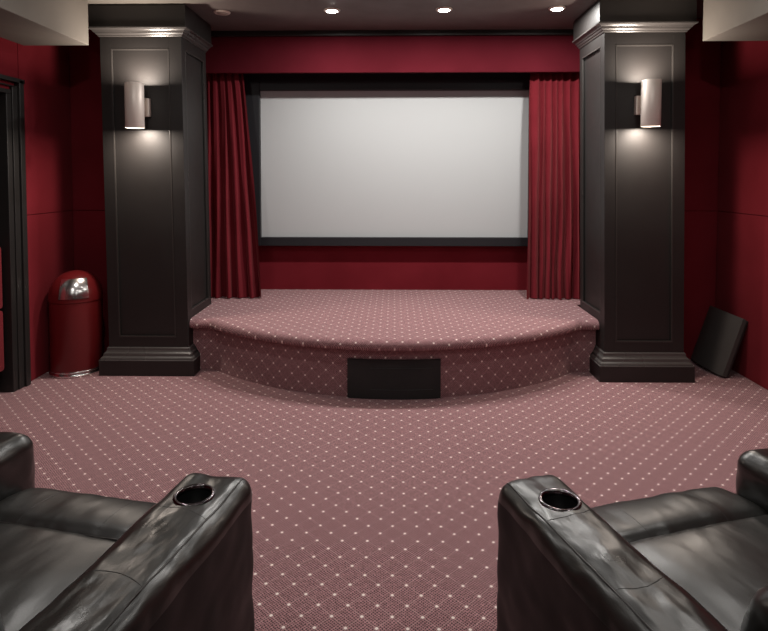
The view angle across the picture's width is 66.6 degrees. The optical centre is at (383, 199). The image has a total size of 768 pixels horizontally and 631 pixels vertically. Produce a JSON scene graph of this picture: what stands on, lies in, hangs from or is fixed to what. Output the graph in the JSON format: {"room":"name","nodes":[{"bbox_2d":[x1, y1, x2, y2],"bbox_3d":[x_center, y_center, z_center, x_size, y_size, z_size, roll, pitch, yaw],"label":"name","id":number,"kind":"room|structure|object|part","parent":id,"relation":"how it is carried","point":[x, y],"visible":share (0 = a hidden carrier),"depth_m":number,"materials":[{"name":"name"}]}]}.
{"room":"home theater","nodes":[
{"label":"home theater","id":0,"kind":"room"},
{"bbox_2d":[0,37,73,380],"bbox_3d":[-2.611,0.081,0.849,0.130,2.670,8.000,0,2,1],"label":"wall","id":1,"kind":"structure","parent":0,"point":[44,69],"depth_m":4.29,"materials":[{"name":"red fabric"}]},
{"bbox_2d":[0,74,30,391],"bbox_3d":[-2.542,0.260,3.432,0.159,2.105,1.220,0,2,1],"label":"door","id":2,"kind":"structure","parent":1,"relation":"in","point":[15,359],"depth_m":3.92,"materials":[{"name":"black wood"}]},
{"bbox_3d":[-2.551,0.528,3.476,0.060,0.415,0.775,0,2,1],"label":"padded panel","id":3,"kind":"part","parent":2,"relation":"part of","materials":[{"name":"red fabric"}]},
{"bbox_3d":[-2.551,0.948,3.493,0.060,0.405,0.775,0,2,1],"label":"padded panel","id":4,"kind":"part","parent":2,"relation":"part of","materials":[{"name":"red fabric"}]},
{"bbox_2d":[0,359,767,630],"bbox_3d":[0.004,1.445,1.149,5.330,0.080,8.820,0,2,1],"label":"floor","id":5,"kind":"structure","parent":0,"point":[367,514],"depth_m":2.97,"materials":[{"name":"carpet"}]},
{"bbox_2d":[48,270,103,378],"bbox_3d":[-2.289,0.901,4.354,0.372,0.750,0.374,0,2,1],"label":"litter bin","id":6,"kind":"object","parent":5,"relation":"on","point":[75,297],"visible":0.97,"depth_m":4.21,"materials":[{"name":"red metal"}]},
{"bbox_3d":[-2.288,0.633,4.344,0.366,0.214,0.366,0,2,1],"label":"lid","id":7,"kind":"part","parent":6,"relation":"part of","materials":[{"name":"red metal"}]},
{"bbox_2d":[0,432,254,630],"bbox_3d":[-0.956,0.870,1.241,1.016,1.061,1.210,1,2,12],"label":"recliner","id":8,"kind":"object","parent":5,"relation":"on","point":[70,561],"visible":1,"depth_m":1.43,"materials":[{"name":"black leather"}]},
{"bbox_2d":[0,614,4,630],"bbox_3d":[-1.003,0.836,1.057,0.475,0.197,0.385,1,2,12],"label":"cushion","id":9,"kind":"object","parent":8,"relation":"on","point":[2,628],"depth_m":1.15,"materials":[{"name":"black leather"}]},
{"bbox_3d":[-1.309,1.057,1.443,0.243,0.622,0.982,1,2,12],"label":"armrest","id":10,"kind":"part","parent":8,"relation":"part of","materials":[{"name":"black leather"}]},
{"bbox_2d":[0,523,115,630],"bbox_3d":[-0.949,1.045,1.306,0.564,0.320,0.610,1,2,12],"label":"seat cushion","id":11,"kind":"object","parent":8,"relation":"on","point":[38,561],"depth_m":1.44,"materials":[{"name":"black leather"}]},
{"bbox_2d":[88,4,212,375],"bbox_3d":[-1.735,-0.064,4.485,0.728,2.668,0.607,0,2,1],"label":"column","id":12,"kind":"structure","parent":5,"relation":"on","point":[156,183],"depth_m":4.26,"materials":[{"name":"black wood"}]},
{"bbox_2d":[124,82,150,128],"bbox_3d":[-1.744,-0.659,4.131,0.127,0.311,0.204,0,2,1],"label":"wall sconce","id":13,"kind":"object","parent":12,"relation":"attached to","point":[137,107],"visible":1,"depth_m":4.04,"materials":[{"name":"silver metal"}]},
{"bbox_3d":[-1.743,-0.662,4.212,0.116,0.130,0.040,0,2,1],"label":"plate","id":14,"kind":"part","parent":13,"relation":"part of","materials":[{"name":"silver metal"}]},
{"bbox_3d":[-1.736,-0.076,4.266,0.614,2.410,0.050,0,2,1],"label":"frame","id":15,"kind":"part","parent":12,"relation":"part of","materials":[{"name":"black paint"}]},
{"bbox_3d":[-1.719,1.114,4.536,0.692,0.090,0.599,0,2,1],"label":"moulding","id":16,"kind":"part","parent":12,"relation":"part of","materials":[{"name":"black wood"}]},
{"bbox_3d":[-1.453,-0.087,4.534,0.056,2.410,0.497,0,2,1],"label":"frame","id":17,"kind":"part","parent":12,"relation":"part of","materials":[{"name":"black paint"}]},
{"bbox_2d":[189,289,598,396],"bbox_3d":[0.077,1.067,4.574,3.310,0.400,1.682,0,2,1],"label":"stage","id":18,"kind":"object","parent":5,"relation":"on","point":[300,340],"visible":0.99,"depth_m":4.11,"materials":[{"name":"carpet"}]},
{"bbox_2d":[347,358,440,398],"bbox_3d":[0.065,1.158,3.809,0.602,0.262,0.048,0,2,1],"label":"speaker","id":19,"kind":"object","parent":18,"relation":"attached to","point":[366,378],"visible":1,"depth_m":3.79},
{"bbox_2d":[497,448,767,630],"bbox_3d":[0.938,0.870,1.252,1.006,1.062,1.183,-1,2,-16],"label":"recliner","id":20,"kind":"object","parent":5,"relation":"on","point":[692,559],"visible":1,"depth_m":1.44,"materials":[{"name":"black leather"}]},
{"bbox_2d":[630,514,767,630],"bbox_3d":[0.918,1.047,1.328,0.598,0.312,0.610,-1,2,-16],"label":"seat cushion","id":21,"kind":"object","parent":20,"relation":"on","point":[721,560],"depth_m":1.46,"materials":[{"name":"black leather"}]},
{"bbox_3d":[1.290,1.073,1.447,0.224,0.590,0.890,-1,2,-16],"label":"armrest","id":22,"kind":"part","parent":20,"relation":"part of","materials":[{"name":"black leather"}]},
{"bbox_2d":[740,585,767,630],"bbox_3d":[0.986,0.835,1.084,0.507,0.197,0.383,-1,2,-16],"label":"cushion","id":23,"kind":"object","parent":20,"relation":"on","point":[755,618],"depth_m":1.13,"materials":[{"name":"black leather"}]},
{"bbox_2d":[572,0,698,382],"bbox_3d":[1.832,-0.059,4.351,0.710,2.668,0.600,0,2,1],"label":"column","id":24,"kind":"structure","parent":5,"relation":"on","point":[632,176],"depth_m":4.13,"materials":[{"name":"black wood"}]},
{"bbox_3d":[1.570,-0.082,4.409,0.066,2.410,0.490,0,2,1],"label":"frame","id":25,"kind":"part","parent":24,"relation":"part of","materials":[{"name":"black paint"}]},
{"bbox_3d":[1.853,1.119,4.401,0.664,0.090,0.592,0,2,1],"label":"moulding","id":26,"kind":"part","parent":24,"relation":"part of","materials":[{"name":"black wood"}]},
{"bbox_3d":[1.831,-0.071,4.135,0.596,2.410,0.050,0,2,1],"label":"frame","id":27,"kind":"part","parent":24,"relation":"part of","materials":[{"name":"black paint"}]},
{"bbox_2d":[634,79,661,126],"bbox_3d":[1.809,-0.653,4.000,0.127,0.311,0.204,0,2,1],"label":"wall sconce","id":28,"kind":"object","parent":24,"relation":"attached to","point":[647,105],"visible":1,"depth_m":3.91,"materials":[{"name":"silver metal"}]},
{"bbox_3d":[1.810,-0.657,4.082,0.116,0.130,0.040,0,2,1],"label":"plate","id":29,"kind":"part","parent":28,"relation":"part of","materials":[{"name":"silver metal"}]},
{"bbox_2d":[691,306,747,376],"bbox_3d":[2.494,1.048,4.399,0.226,0.440,0.440,0,2,1],"label":"speaker","id":30,"kind":"object","parent":5,"relation":"on","point":[722,332],"visible":1,"depth_m":4.29},
{"bbox_2d":[69,18,721,358],"bbox_3d":[0.071,-0.088,5.055,5.350,2.670,0.890,0,2,1],"label":"wall","id":31,"kind":"structure","parent":0,"point":[281,267],"depth_m":4.65,"materials":[{"name":"red fabric"}]},
{"bbox_2d":[208,74,260,297],"bbox_3d":[-1.289,-0.154,5.049,0.492,1.998,0.222,0,2,1],"label":"stage curtain","id":32,"kind":"object","parent":31,"relation":"hanging from","point":[234,250],"visible":0.94,"depth_m":5.07,"materials":[{"name":"red fabric"}]},
{"bbox_2d":[243,73,529,245],"bbox_3d":[0.091,-0.421,5.309,2.720,1.685,0.075,0,2,1],"label":"projection screen","id":33,"kind":"object","parent":31,"relation":"attached to","point":[339,159],"visible":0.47,"depth_m":5.31,"materials":[{"name":"grey fabric"}]},
{"bbox_2d":[211,29,572,36],"bbox_3d":[0.085,-1.399,4.914,3.310,0.045,0.034,0,2,1],"label":"trim","id":34,"kind":"structure","parent":31,"relation":"attached to","point":[524,32],"depth_m":4.90,"materials":[{"name":"black wood"}]},
{"bbox_2d":[206,35,579,73],"bbox_3d":[0.086,-1.246,4.956,3.310,0.343,0.035,0,2,1],"label":"valance","id":35,"kind":"object","parent":31,"relation":"attached to","point":[546,53],"visible":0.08,"depth_m":4.94,"materials":[{"name":"red fabric"}]},
{"bbox_2d":[527,72,579,299],"bbox_3d":[1.470,-0.152,4.999,0.511,1.998,0.190,0,2,1],"label":"stage curtain","id":36,"kind":"object","parent":31,"relation":"hanging from","point":[553,258],"visible":0.88,"depth_m":5.02,"materials":[{"name":"red fabric"}]},
{"bbox_2d":[88,0,703,30],"bbox_3d":[0.004,-1.313,1.038,5.330,0.100,8.820,0,2,1],"label":"ceiling","id":37,"kind":"structure","parent":0,"point":[245,15],"depth_m":4.42,"materials":[{"name":"black paint"}]},
{"bbox_2d":[0,0,88,45],"bbox_3d":[-2.325,-1.077,0.417,0.454,0.319,7.240,0,2,1],"label":"ceiling beam","id":38,"kind":"structure","parent":37,"relation":"attached to","point":[23,22],"depth_m":3.67,"materials":[{"name":"beige paint"}]},
{"bbox_2d":[214,10,229,15],"bbox_3d":[-1.206,-1.386,4.356,0.122,0.020,0.122,0,2,1],"label":"recessed light","id":39,"kind":"object","parent":37,"relation":"in","point":[218,12],"visible":1,"depth_m":4.33,"materials":[{"name":"beige"}]},
{"bbox_2d":[324,8,339,13],"bbox_3d":[-0.383,-1.384,4.303,0.122,0.020,0.122,0,2,1],"label":"recessed light","id":40,"kind":"object","parent":37,"relation":"in","point":[327,10],"visible":1,"depth_m":4.28,"materials":[{"name":"beige glass"}]},
{"bbox_2d":[436,7,451,12],"bbox_3d":[0.439,-1.383,4.277,0.122,0.020,0.122,0,2,1],"label":"recessed light","id":41,"kind":"object","parent":37,"relation":"in","point":[439,9],"visible":1,"depth_m":4.25,"materials":[{"name":"beige glass"}]},
{"bbox_2d":[548,6,565,11],"bbox_3d":[1.258,-1.382,4.252,0.122,0.020,0.122,0,2,1],"label":"recessed light","id":42,"kind":"object","parent":37,"relation":"in","point":[553,8],"visible":1,"depth_m":4.23,"materials":[{"name":"beige glass"}]},
{"bbox_2d":[703,0,767,40],"bbox_3d":[2.301,-1.073,0.310,0.469,0.319,7.185,0,2,1],"label":"ceiling beam","id":43,"kind":"structure","parent":37,"relation":"attached to","point":[723,20],"depth_m":3.64,"materials":[{"name":"beige paint"}]},
{"bbox_2d":[716,41,767,389],"bbox_3d":[2.608,0.085,0.759,0.130,2.670,8.000,0,2,1],"label":"wall","id":44,"kind":"structure","parent":0,"point":[742,234],"depth_m":4.22,"materials":[{"name":"red fabric"}]}
]}

